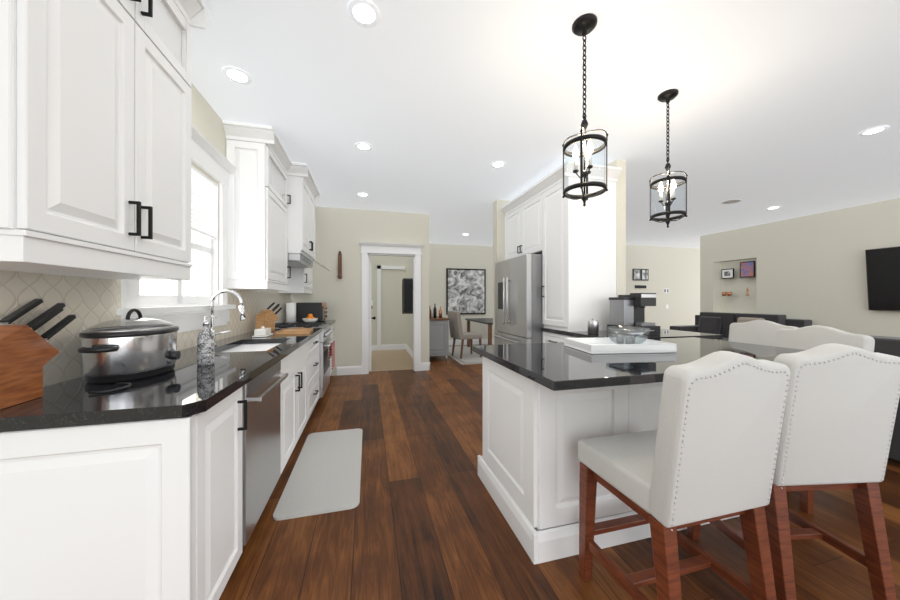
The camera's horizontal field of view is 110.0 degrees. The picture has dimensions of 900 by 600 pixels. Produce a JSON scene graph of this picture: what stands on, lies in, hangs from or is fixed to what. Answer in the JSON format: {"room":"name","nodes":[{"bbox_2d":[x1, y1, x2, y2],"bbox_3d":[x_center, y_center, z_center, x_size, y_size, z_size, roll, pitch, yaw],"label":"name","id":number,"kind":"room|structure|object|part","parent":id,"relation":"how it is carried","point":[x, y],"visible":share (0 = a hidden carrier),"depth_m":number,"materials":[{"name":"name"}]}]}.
{"room":"kitchen","nodes":[
{"label":"kitchen","id":0,"kind":"room"},
{"bbox_2d":[0,82,290,386],"bbox_3d":[-1.569,-0.140,0.961,0.168,2.780,8.650,0,0,-15],"label":"wall","id":1,"kind":"structure","parent":0,"point":[89,301],"depth_m":1.39,"materials":[{"name":"beige tile"}]},
{"bbox_2d":[0,0,210,279],"bbox_3d":[-1.348,-0.815,1.184,0.386,1.429,0.960,0,0,-15],"label":"upper cabinet","id":2,"kind":"object","parent":1,"relation":"attached to","point":[95,138],"depth_m":1.05,"materials":[{"name":"white wood"}]},
{"bbox_2d":[116,123,235,332],"bbox_3d":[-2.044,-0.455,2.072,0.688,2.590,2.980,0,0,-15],"label":"kitchen window","id":3,"kind":"structure","parent":1,"relation":"in","point":[182,311],"depth_m":2.39,"materials":[{"name":"white"}]},
{"bbox_2d":[222,120,295,291],"bbox_3d":[-1.851,-0.815,3.114,0.386,1.429,0.809,0,0,-15],"label":"upper cabinet","id":4,"kind":"object","parent":1,"relation":"attached to","point":[260,256],"depth_m":2.80,"materials":[{"name":"white wood"}]},
{"bbox_2d":[280,264,312,293],"bbox_3d":[-2.276,-0.814,4.744,0.384,1.427,0.721,0,0,-15],"label":"upper cabinet","id":5,"kind":"object","parent":1,"relation":"attached to","point":[304,272],"depth_m":4.43,"materials":[{"name":"white wood"}]},
{"bbox_2d":[292,162,319,263],"bbox_3d":[-1.995,-1.030,3.970,0.534,0.999,1.061,0,0,-15],"label":"upper cabinet","id":6,"kind":"object","parent":1,"relation":"attached to","point":[305,192],"depth_m":3.64,"materials":[{"name":"white wood"}]},
{"bbox_2d":[335,208,354,374],"bbox_3d":[-2.151,-0.140,6.492,0.150,2.780,2.590,0,0,-15],"label":"wall","id":7,"kind":"structure","parent":0,"point":[345,231],"depth_m":5.26,"materials":[{"name":"beige paint"}]},
{"bbox_2d":[337,251,341,278],"bbox_3d":[-1.819,-0.581,5.197,0.080,0.462,0.081,0,0,-15],"label":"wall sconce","id":8,"kind":"object","parent":7,"relation":"attached to","point":[339,276],"visible":0.98,"depth_m":5.18,"materials":[{"name":"brown wood"}]},
{"bbox_2d":[337,242,429,375],"bbox_3d":[-1.464,0.140,6.763,1.577,2.220,2.932,0,0,-15],"label":"door frame","id":9,"kind":"structure","parent":7,"relation":"attached to","point":[394,249],"depth_m":5.52,"materials":[{"name":"white wood"}]},
{"bbox_2d":[291,206,418,375],"bbox_3d":[-1.622,-0.140,5.354,2.280,2.780,0.120,0,0,-15],"label":"wall","id":10,"kind":"structure","parent":0,"point":[382,226],"depth_m":5.49,"materials":[{"name":"beige paint"}]},
{"bbox_2d":[369,256,375,370],"bbox_3d":[-1.487,0.235,5.864,0.192,2.010,0.760,0,0,-15],"label":"door leaf","id":11,"kind":"structure","parent":10,"relation":"in","point":[370,317],"depth_m":5.50,"materials":[{"name":"white wood"}]},
{"bbox_2d":[402,278,412,313],"bbox_3d":[-0.846,-0.075,6.481,0.245,0.730,0.530,0,0,-15],"label":"framed picture","id":12,"kind":"object","parent":10,"relation":"attached to","point":[407,295],"visible":0.73,"depth_m":6.23,"materials":[{"name":"fabric"}]},
{"bbox_2d":[355,238,366,353],"bbox_3d":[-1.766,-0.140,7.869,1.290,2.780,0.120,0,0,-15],"label":"wall","id":13,"kind":"structure","parent":0,"point":[358,255],"depth_m":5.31,"materials":[{"name":"beige paint"}]},
{"bbox_2d":[419,214,428,362],"bbox_3d":[-0.798,-0.140,6.990,0.140,2.780,2.870,0,0,-15],"label":"wall","id":14,"kind":"structure","parent":0,"point":[423,218],"depth_m":5.60,"materials":[{"name":"beige paint"}]},
{"bbox_2d":[429,244,492,339],"bbox_3d":[1.380,-0.140,9.102,5.380,2.780,0.120,0,0,-15],"label":"wall","id":15,"kind":"structure","parent":0,"point":[442,257],"depth_m":8.75,"materials":[{"name":"beige paint"}]},
{"bbox_2d":[446,268,485,314],"bbox_3d":[0.453,-0.235,8.775,1.140,1.270,0.040,0,0,-15],"label":"painting","id":16,"kind":"object","parent":15,"relation":"attached to","point":[465,291],"visible":0.89,"depth_m":8.76,"materials":[{"name":"grey paper"}]},
{"bbox_2d":[449,339,492,344],"bbox_3d":[1.403,1.180,9.035,5.110,0.140,0.016,0,0,-15],"label":"baseboard","id":17,"kind":"structure","parent":15,"relation":"attached to","point":[474,341],"depth_m":8.83,"materials":[{"name":"white wood"}]},
{"bbox_2d":[493,200,509,344],"bbox_3d":[1.043,-0.140,4.963,0.720,2.780,0.160,0,0,-15],"label":"wall","id":18,"kind":"structure","parent":0,"point":[498,234],"depth_m":4.82,"materials":[{"name":"beige paint"}]},
{"bbox_2d":[191,0,899,248],"bbox_3d":[3.293,-1.540,4.216,14.500,0.020,12.500,0,0,-15],"label":"ceiling","id":19,"kind":"structure","parent":0,"point":[440,106],"depth_m":2.40,"materials":[{"name":"white paint"}]},
{"bbox_2d":[222,66,251,84],"bbox_3d":[-1.445,-1.526,2.140,0.168,0.006,0.176,0,0,-15],"label":"recessed light","id":20,"kind":"object","parent":19,"relation":"in","point":[237,75],"depth_m":2.14,"materials":[{"name":"white"}]},
{"bbox_2d":[347,0,379,27],"bbox_3d":[-0.459,-1.526,1.678,0.165,0.006,0.171,0,0,-15],"label":"recessed light","id":21,"kind":"object","parent":19,"relation":"in","point":[364,13],"depth_m":1.68,"materials":[{"name":"white"}]},
{"bbox_2d":[355,142,372,150],"bbox_3d":[-0.854,-1.526,3.130,0.164,0.006,0.174,0,0,-15],"label":"recessed light","id":22,"kind":"object","parent":19,"relation":"in","point":[363,146],"depth_m":3.13,"materials":[{"name":"white"}]},
{"bbox_2d":[491,161,505,167],"bbox_3d":[0.540,-1.526,3.544,0.163,0.006,0.171,0,0,-15],"label":"recessed light","id":23,"kind":"object","parent":19,"relation":"in","point":[497,164],"depth_m":3.55,"materials":[{"name":"white"}]},
{"bbox_2d":[562,13,607,206],"bbox_3d":[0.744,-1.023,1.744,0.228,1.012,0.228,0,0,-15],"label":"pendant lantern","id":24,"kind":"object","parent":19,"relation":"hanging from","point":[583,25],"visible":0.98,"depth_m":1.73,"materials":[{"name":"black metal"}]},
{"bbox_2d":[649,89,687,227],"bbox_3d":[1.621,-1.033,2.344,0.228,0.992,0.228,0,0,-15],"label":"pendant lantern","id":25,"kind":"object","parent":19,"relation":"hanging from","point":[667,96],"visible":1,"depth_m":2.33,"materials":[{"name":"black metal"}]},
{"bbox_2d":[722,199,740,203],"bbox_3d":[4.369,-1.525,4.889,0.230,0.008,0.230,0,0,-15],"label":"ceiling vent","id":26,"kind":"object","parent":19,"relation":"in","point":[731,201],"visible":1,"depth_m":4.87,"materials":[{"name":"white metal"}]},
{"bbox_2d":[858,126,889,135],"bbox_3d":[3.818,-1.526,2.841,0.183,0.006,0.166,0,0,-15],"label":"recessed light","id":27,"kind":"object","parent":19,"relation":"in","point":[879,129],"depth_m":2.84,"materials":[{"name":"white"}]},
{"bbox_2d":[219,344,899,599],"bbox_3d":[3.293,1.273,4.216,14.500,0.054,12.500,0,0,-15],"label":"floor","id":28,"kind":"structure","parent":0,"point":[424,519],"depth_m":1.68,"materials":[{"name":"brown wood"}]},
{"bbox_2d":[0,369,255,599],"bbox_3d":[-1.181,0.790,1.141,0.673,0.920,0.462,0,0,-15],"label":"base cabinet","id":29,"kind":"object","parent":28,"relation":"on","point":[160,487],"depth_m":0.97,"materials":[{"name":"white wood"}]},
{"bbox_2d":[0,298,76,409],"bbox_3d":[-1.441,0.161,1.062,0.125,0.336,0.368,0,0,-15],"label":"knife block","id":30,"kind":"object","parent":29,"relation":"on","point":[27,352],"visible":1,"depth_m":1.03,"materials":[{"name":"brown wood"}]},
{"bbox_2d":[78,308,180,393],"bbox_3d":[-1.377,0.183,1.349,0.293,0.292,0.554,0,0,-15],"label":"slow cooker","id":31,"kind":"object","parent":29,"relation":"on","point":[116,354],"visible":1,"depth_m":1.27,"materials":[{"name":"silver metal"}]},
{"bbox_3d":[-1.237,0.324,1.166,0.074,0.007,0.128,0,0,-15],"label":"cord","id":32,"kind":"part","parent":31,"relation":"part of","materials":[{"name":"black plastic"}]},
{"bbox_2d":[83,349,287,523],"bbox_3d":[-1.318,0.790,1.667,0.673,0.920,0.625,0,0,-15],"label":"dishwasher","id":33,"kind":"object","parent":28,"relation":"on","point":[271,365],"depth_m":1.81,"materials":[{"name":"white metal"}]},
{"bbox_2d":[197,316,216,365],"bbox_3d":[-1.241,0.204,1.609,0.082,0.250,0.072,0,0,-15],"label":"soap bottle","id":34,"kind":"object","parent":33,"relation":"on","point":[205,347],"visible":1,"depth_m":1.58,"materials":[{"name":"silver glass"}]},
{"bbox_2d":[180,333,311,459],"bbox_3d":[-1.515,0.790,2.424,0.673,0.920,0.940,0,0,-15],"label":"base cabinet","id":35,"kind":"object","parent":28,"relation":"on","point":[299,346],"depth_m":2.59,"materials":[{"name":"white wood"}]},
{"bbox_2d":[210,289,245,345],"bbox_3d":[-1.630,0.126,2.306,0.248,0.406,0.085,0,0,-15],"label":"faucet","id":36,"kind":"object","parent":35,"relation":"on","point":[242,315],"visible":0.77,"depth_m":2.29,"materials":[{"name":"silver metal"}]},
{"bbox_2d":[252,326,272,336],"bbox_3d":[-1.712,0.283,2.882,0.120,0.092,0.200,0,0,-15],"label":"butter dish","id":37,"kind":"object","parent":35,"relation":"on","point":[262,331],"visible":1,"depth_m":2.81,"materials":[{"name":"white ceramic"}]},
{"bbox_2d":[232,328,321,410],"bbox_3d":[-1.732,0.790,3.256,0.673,0.920,0.779,0,0,-15],"label":"base cabinet","id":38,"kind":"object","parent":28,"relation":"on","point":[315,333],"depth_m":3.39,"materials":[{"name":"white wood"}]},
{"bbox_2d":[256,302,281,330],"bbox_3d":[-1.932,0.177,3.398,0.102,0.304,0.329,0,0,5],"label":"knife block","id":39,"kind":"object","parent":38,"relation":"on","point":[267,318],"visible":0.98,"depth_m":3.30,"materials":[{"name":"brown wood"}]},
{"bbox_2d":[275,327,312,334],"bbox_3d":[-1.600,0.317,3.283,0.300,0.024,0.500,0,0,-19],"label":"cutting board","id":40,"kind":"object","parent":38,"relation":"on","point":[301,330],"visible":1,"depth_m":3.09,"materials":[{"name":"brown wood"}]},
{"bbox_2d":[275,321,334,397],"bbox_3d":[-1.884,0.770,4.015,0.758,0.960,0.760,0,0,-15],"label":"range","id":41,"kind":"object","parent":28,"relation":"on","point":[326,347],"visible":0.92,"depth_m":3.93,"materials":[{"name":"silver metal"}]},
{"bbox_2d":[273,429,362,520],"bbox_3d":[-0.927,1.244,2.409,0.480,0.012,1.190,0,0,-15],"label":"floor mat","id":42,"kind":"object","parent":28,"relation":"on","point":[325,476],"visible":0.9,"depth_m":2.20,"materials":[{"name":"grey fabric"}]},
{"bbox_2d":[330,325,333,374],"bbox_3d":[-2.136,0.812,4.750,0.640,0.875,0.783,0,0,-15],"label":"base cabinet","id":43,"kind":"object","parent":28,"relation":"on","point":[332,326],"depth_m":4.92,"materials":[{"name":"white wood"}]},
{"bbox_2d":[284,321,334,324],"bbox_3d":[-2.122,0.350,4.754,0.670,0.040,0.783,0,0,-15],"label":"countertop","id":44,"kind":"structure","parent":43,"relation":"on","point":[326,322],"depth_m":4.78,"materials":[{"name":"black stone"}]},
{"bbox_2d":[285,299,295,322],"bbox_3d":[-2.268,0.154,4.504,0.150,0.349,0.148,0,0,-15],"label":"paper towel","id":45,"kind":"object","parent":44,"relation":"on","point":[291,312],"visible":0.92,"depth_m":4.45,"materials":[{"name":"white paper"}]},
{"bbox_2d":[302,314,317,321],"bbox_3d":[-2.004,0.262,4.521,0.210,0.134,0.207,0,0,-15],"label":"fruit bowl","id":46,"kind":"object","parent":44,"relation":"on","point":[310,318],"visible":0.94,"depth_m":4.47,"materials":[{"name":"white ceramic"}]},
{"bbox_2d":[296,302,327,321],"bbox_3d":[-2.129,0.184,4.850,0.444,0.290,0.460,0,0,-15],"label":"toaster oven","id":47,"kind":"object","parent":44,"relation":"on","point":[314,309],"visible":0.92,"depth_m":4.64,"materials":[{"name":"black metal"}]},
{"bbox_2d":[429,304,448,360],"bbox_3d":[-0.421,0.662,6.953,0.510,1.176,1.270,0,0,-15],"label":"sideboard","id":48,"kind":"object","parent":28,"relation":"on","point":[439,335],"visible":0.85,"depth_m":6.37,"materials":[{"name":"grey wood"}]},
{"bbox_2d":[448,344,492,364],"bbox_3d":[0.745,1.243,7.454,1.700,0.013,2.450,0,0,-15],"label":"dining rug","id":49,"kind":"object","parent":28,"relation":"on","point":[468,357],"visible":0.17,"depth_m":6.90,"materials":[{"name":"fabric"}]},
{"bbox_2d":[447,311,481,358],"bbox_3d":[0.320,0.735,6.890,0.630,1.000,0.480,0,0,-25],"label":"dining chair","id":50,"kind":"object","parent":49,"relation":"on","point":[455,326],"visible":0.98,"depth_m":6.71,"materials":[{"name":"fabric"}]},
{"bbox_3d":[0.320,0.536,6.890,0.630,0.601,0.480,0,0,-25],"label":"seat","id":51,"kind":"part","parent":50,"relation":"part of","materials":[{"name":"fabric"}]},
{"bbox_2d":[465,318,492,346],"bbox_3d":[1.046,0.863,7.687,0.900,0.745,1.650,0,0,-15],"label":"dining table","id":52,"kind":"object","parent":49,"relation":"on","point":[488,322],"visible":0.33,"depth_m":7.53,"materials":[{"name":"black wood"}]},
{"bbox_2d":[493,254,543,344],"bbox_3d":[1.136,0.350,4.295,0.850,1.800,0.980,0,0,-15],"label":"refrigerator","id":53,"kind":"object","parent":28,"relation":"on","point":[518,303],"visible":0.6,"depth_m":3.91,"materials":[{"name":"silver metal"}]},
{"bbox_2d":[501,161,621,342],"bbox_3d":[1.304,-0.081,4.082,0.656,2.662,1.672,0,0,-15],"label":"tall cabinet","id":54,"kind":"object","parent":28,"relation":"on","point":[572,242],"visible":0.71,"depth_m":3.40,"materials":[{"name":"white wood"}]},
{"bbox_2d":[478,357,739,564],"bbox_3d":[1.092,0.810,2.077,1.644,0.887,0.794,0,0,-15],"label":"kitchen island","id":55,"kind":"object","parent":28,"relation":"on","point":[547,407],"depth_m":1.60,"materials":[{"name":"white wood"}]},
{"bbox_2d":[473,337,804,392],"bbox_3d":[1.293,0.349,2.037,2.070,0.040,1.030,0,0,-15],"label":"island countertop","id":56,"kind":"structure","parent":55,"relation":"on","point":[559,367],"depth_m":1.72,"materials":[{"name":"black stone"}]},
{"bbox_2d":[564,326,676,353],"bbox_3d":[1.122,0.259,2.121,0.567,0.140,0.363,0,0,-5],"label":"serving tray","id":57,"kind":"object","parent":56,"relation":"on","point":[619,343],"visible":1,"depth_m":2.03,"materials":[{"name":"white"}]},
{"bbox_2d":[605,326,650,347],"bbox_3d":[1.209,0.252,2.150,0.264,0.125,0.264,0,0,-15],"label":"glass bowl","id":58,"kind":"object","parent":57,"relation":"on","point":[618,339],"depth_m":2.15,"materials":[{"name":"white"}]},
{"bbox_2d":[568,329,722,339],"bbox_3d":[1.907,0.790,3.130,1.252,0.920,0.616,0,0,-15],"label":"countertop","id":59,"kind":"structure","parent":28,"relation":"on","point":[666,333],"depth_m":3.01,"materials":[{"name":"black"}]},
{"bbox_2d":[588,318,598,333],"bbox_3d":[1.405,0.253,3.094,0.100,0.152,0.098,0,0,-15],"label":"canister","id":60,"kind":"object","parent":59,"relation":"on","point":[593,326],"visible":1,"depth_m":3.06,"materials":[{"name":"silver metal"}]},
{"bbox_2d":[607,293,660,334],"bbox_3d":[1.811,0.131,3.104,0.330,0.396,0.344,0,0,-15],"label":"coffee maker","id":61,"kind":"object","parent":59,"relation":"on","point":[627,311],"visible":0.77,"depth_m":3.04,"materials":[{"name":"black plastic"}]},
{"bbox_2d":[578,351,789,599],"bbox_3d":[0.873,0.712,1.251,0.470,1.081,0.519,0,0,-15],"label":"stool","id":62,"kind":"object","parent":28,"relation":"on","point":[706,451],"visible":1,"depth_m":1.05,"materials":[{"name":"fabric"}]},
{"bbox_2d":[669,312,811,340],"bbox_3d":[5.744,0.760,6.415,0.990,0.980,1.966,0,0,-15],"label":"loveseat","id":63,"kind":"object","parent":28,"relation":"on","point":[714,322],"visible":0.25,"depth_m":6.58,"materials":[{"name":"fabric"}]},
{"bbox_2d":[728,320,797,345],"bbox_3d":[2.516,0.712,2.677,0.519,1.081,0.470,0,0,-17],"label":"stool","id":64,"kind":"object","parent":28,"relation":"on","point":[760,332],"visible":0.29,"depth_m":2.74,"materials":[{"name":"fabric"}]},
{"bbox_2d":[687,343,899,599],"bbox_3d":[1.508,0.712,1.443,0.470,1.081,0.519,0,0,-4],"label":"stool","id":65,"kind":"object","parent":28,"relation":"on","point":[841,407],"visible":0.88,"depth_m":1.23,"materials":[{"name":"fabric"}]},
{"bbox_3d":[1.507,0.455,1.444,0.470,0.567,0.516,0,0,-4],"label":"seat","id":66,"kind":"part","parent":65,"relation":"part of","materials":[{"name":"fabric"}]},
{"bbox_2d":[775,325,874,513],"bbox_3d":[2.303,0.712,2.104,0.519,1.081,0.470,0,0,-9],"label":"stool","id":67,"kind":"object","parent":28,"relation":"on","point":[806,337],"visible":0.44,"depth_m":2.08,"materials":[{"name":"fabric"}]},
{"bbox_3d":[2.302,0.455,2.104,0.516,0.567,0.470,0,0,-9],"label":"seat","id":68,"kind":"part","parent":67,"relation":"part of","materials":[{"name":"fabric"}]},
{"bbox_2d":[868,335,899,460],"bbox_3d":[4.051,0.730,1.505,1.040,1.040,2.616,0,0,-15],"label":"sofa","id":69,"kind":"object","parent":28,"relation":"on","point":[887,345],"depth_m":2.34,"materials":[{"name":"fabric"}]},
{"bbox_2d":[607,160,625,296],"bbox_3d":[1.651,-0.140,4.295,0.120,2.780,1.760,0,0,-15],"label":"wall","id":70,"kind":"structure","parent":0,"point":[621,180],"depth_m":3.44,"materials":[{"name":"beige paint"}]},
{"bbox_2d":[626,245,699,328],"bbox_3d":[6.492,-0.140,9.193,4.800,2.780,0.120,0,0,-15],"label":"wall","id":71,"kind":"structure","parent":0,"point":[675,271],"depth_m":9.08,"materials":[{"name":"beige paint"}]},
{"bbox_2d":[633,269,639,279],"bbox_3d":[5.200,-0.710,8.781,0.250,0.320,0.023,0,0,-15],"label":"framed picture","id":72,"kind":"object","parent":71,"relation":"attached to","point":[636,272],"depth_m":8.77,"materials":[{"name":"black metal"}]},
{"bbox_2d":[635,285,645,287],"bbox_3d":[5.339,-0.370,8.821,0.380,0.080,0.015,0,0,-15],"label":"sign","id":73,"kind":"object","parent":71,"relation":"attached to","point":[636,286],"depth_m":8.81,"materials":[{"name":"black metal"}]},
{"bbox_2d":[641,269,648,280],"bbox_3d":[5.470,-0.710,8.851,0.250,0.320,0.023,0,0,-15],"label":"framed picture","id":74,"kind":"object","parent":71,"relation":"attached to","point":[644,274],"depth_m":8.84,"materials":[{"name":"black metal"}]},
{"bbox_2d":[663,288,668,308],"bbox_3d":[6.219,0.340,9.053,0.200,1.340,0.009,0,0,-15],"label":"switch plates","id":75,"kind":"object","parent":71,"relation":"attached to","point":[666,291],"visible":0.52,"depth_m":9.05,"materials":[{"name":"white plastic"}]},
{"bbox_2d":[700,198,899,336],"bbox_3d":[7.245,-0.140,3.329,0.300,2.780,8.790,0,0,-15],"label":"wall","id":76,"kind":"structure","parent":0,"point":[811,267],"depth_m":5.68,"materials":[{"name":"beige paint"}]},
{"bbox_2d":[715,261,756,296],"bbox_3d":[6.277,-0.451,6.885,0.212,0.741,0.834,0,0,-15],"label":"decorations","id":77,"kind":"object","parent":76,"relation":"attached to","point":[747,268],"visible":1,"depth_m":6.79,"materials":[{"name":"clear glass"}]},
{"bbox_2d":[865,246,899,310],"bbox_3d":[6.794,-0.315,4.157,0.151,0.950,1.660,0,0,-15],"label":"wall-mounted tv","id":78,"kind":"object","parent":76,"relation":"attached to","point":[883,275],"visible":1,"depth_m":4.79,"materials":[{"name":"black plastic"}]}
]}

